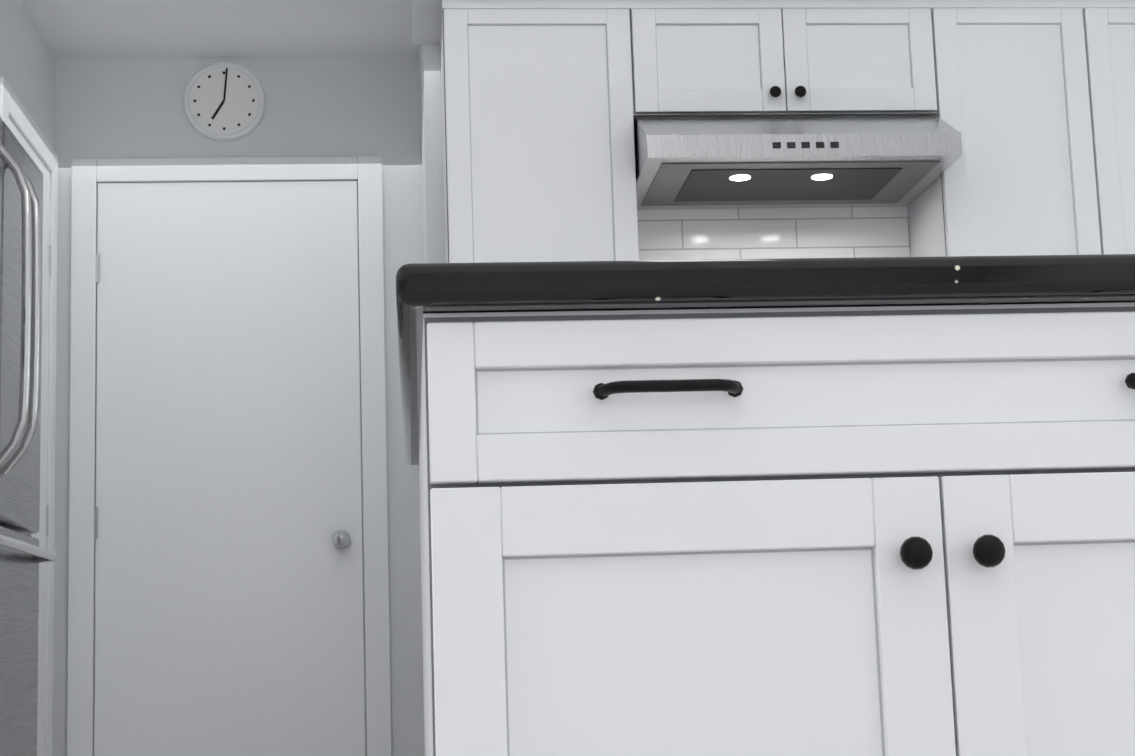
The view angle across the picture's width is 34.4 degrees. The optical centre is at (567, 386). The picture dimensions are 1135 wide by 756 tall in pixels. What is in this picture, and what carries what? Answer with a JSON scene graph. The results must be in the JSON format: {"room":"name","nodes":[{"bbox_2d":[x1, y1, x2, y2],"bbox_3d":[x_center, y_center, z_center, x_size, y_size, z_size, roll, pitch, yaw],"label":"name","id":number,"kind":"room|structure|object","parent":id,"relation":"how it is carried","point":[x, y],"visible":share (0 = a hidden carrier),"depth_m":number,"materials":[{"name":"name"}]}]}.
{"room":"kitchen","nodes":[
{"label":"kitchen","id":0,"kind":"room"},
{"bbox_2d":[0,0,55,150],"bbox_3d":[-1.583,0.145,5.146,0.120,2.470,0.980,-1,-9,-5],"label":"wall","id":1,"kind":"structure","parent":0,"point":[27,64],"depth_m":5.28,"materials":[{"name":"white paint"}]},
{"bbox_2d":[0,76,57,755],"bbox_3d":[-1.469,0.294,5.064,0.078,2.145,0.765,-1,-9,-5],"label":"refrigerator surround","id":2,"kind":"structure","parent":1,"relation":"in","point":[18,120],"depth_m":5.35,"materials":[{"name":"white"}]},
{"bbox_2d":[21,0,419,58],"bbox_3d":[-2.746,-1.811,1.713,10.780,0.450,13.000,-1,-9,-5],"label":"ceiling","id":3,"kind":"structure","parent":0,"point":[127,29],"depth_m":5.48,"materials":[{"name":"white paint"}]},
{"bbox_2d":[52,58,424,755],"bbox_3d":[-0.936,0.197,5.629,1.250,2.470,0.120,-1,-9,-5],"label":"wall","id":4,"kind":"structure","parent":0,"point":[314,106],"depth_m":5.69,"materials":[{"name":"white paint"}]},
{"bbox_2d":[183,62,264,141],"bbox_3d":[-1.069,-0.890,5.706,0.250,0.250,0.030,-1,-9,-5],"label":"clock","id":5,"kind":"object","parent":4,"relation":"attached to","point":[224,101],"visible":0.96,"depth_m":5.70,"materials":[{"name":"white plastic"},{"name":"black plastic"}]},
{"bbox_2d":[66,156,391,755],"bbox_3d":[-1.017,0.344,5.495,0.950,2.145,0.078,-1,-9,-5],"label":"hall door","id":6,"kind":"structure","parent":4,"relation":"in","point":[221,522],"depth_m":5.54,"materials":[{"name":"white wood"}]},
{"bbox_2d":[411,0,441,44],"bbox_3d":[0.700,-1.093,4.774,2.210,0.279,0.385,-1,-9,-5],"label":"wall","id":7,"kind":"structure","parent":0,"point":[426,15],"depth_m":4.68,"materials":[{"name":"white paint"}]},
{"bbox_2d":[420,45,444,262],"bbox_3d":[-0.330,0.108,5.166,0.120,2.470,0.920,-1,-9,-5],"label":"wall","id":8,"kind":"structure","parent":0,"point":[432,159],"depth_m":4.82,"materials":[{"name":"white paint"}]},
{"bbox_3d":[-2.558,0.694,0.112,10.780,0.050,10.570,-1,-9,-5],"label":"floor","id":9,"kind":"structure","parent":0,"visible":0},
{"bbox_2d":[0,117,56,755],"bbox_3d":[-1.620,0.293,3.990,0.895,1.837,0.925,-1,-9,-5],"label":"refrigerator","id":10,"kind":"object","parent":9,"relation":"on","point":[23,555],"visible":1,"depth_m":4.17,"materials":[{"name":"grey metal"}]},
{"bbox_2d":[419,302,1134,755],"bbox_3d":[0.319,0.449,2.227,0.976,0.880,1.304,-1,-9,-5],"label":"kitchen island","id":11,"kind":"object","parent":9,"relation":"on","point":[893,530],"visible":1,"depth_m":1.64,"materials":[{"name":"white wood"}]},
{"bbox_2d":[396,254,1134,464],"bbox_3d":[0.282,-0.002,2.315,0.982,0.039,1.322,-1,-9,-5],"label":"island countertop","id":12,"kind":"structure","parent":11,"relation":"on","point":[477,287],"depth_m":1.66,"materials":[{"name":"black stone"}]},
{"bbox_3d":[1.073,0.021,4.891,2.630,2.470,0.120,-1,-9,-5],"label":"wall","id":13,"kind":"structure","parent":0,"visible":0},
{"bbox_2d":[440,0,639,262],"bbox_3d":[-0.078,-0.555,4.652,0.468,0.770,0.330,-1,-9,-5],"label":"upper cabinet","id":14,"kind":"object","parent":13,"relation":"attached to","point":[546,102],"depth_m":4.51,"materials":[{"name":"white wood"}]},
{"bbox_2d":[637,207,909,259],"bbox_3d":[1.045,-0.195,4.857,2.558,1.490,0.005,-1,-9,-5],"label":"backsplash","id":15,"kind":"structure","parent":13,"relation":"attached to","point":[746,233],"depth_m":4.84,"materials":[{"name":"tile"}]},
{"bbox_2d":[636,0,947,115],"bbox_3d":[0.530,-0.804,4.741,0.768,0.290,0.330,-1,-9,-5],"label":"upper cabinet","id":16,"kind":"object","parent":13,"relation":"attached to","point":[698,57],"depth_m":4.58,"materials":[{"name":"white wood"}]},
{"bbox_2d":[634,114,961,209],"bbox_3d":[0.545,-0.589,4.614,0.760,0.169,0.502,-1,-9,-5],"label":"range hood","id":17,"kind":"object","parent":16,"relation":"attached to","point":[770,161],"visible":0.96,"depth_m":4.46,"materials":[{"name":"silver metal"}]},
{"bbox_2d":[908,0,1134,256],"bbox_3d":[1.147,-0.578,4.759,0.456,0.770,0.330,-1,-9,-5],"label":"upper cabinet","id":18,"kind":"object","parent":13,"relation":"attached to","point":[1033,96],"depth_m":4.61,"materials":[{"name":"white wood"}]},
{"bbox_2d":[1116,0,1134,243],"bbox_3d":[1.641,-0.588,4.802,0.780,0.770,0.330,-1,-9,-5],"label":"upper cabinet","id":19,"kind":"object","parent":13,"relation":"attached to","point":[1125,9],"depth_m":4.66,"materials":[{"name":"white wood"}]}
]}

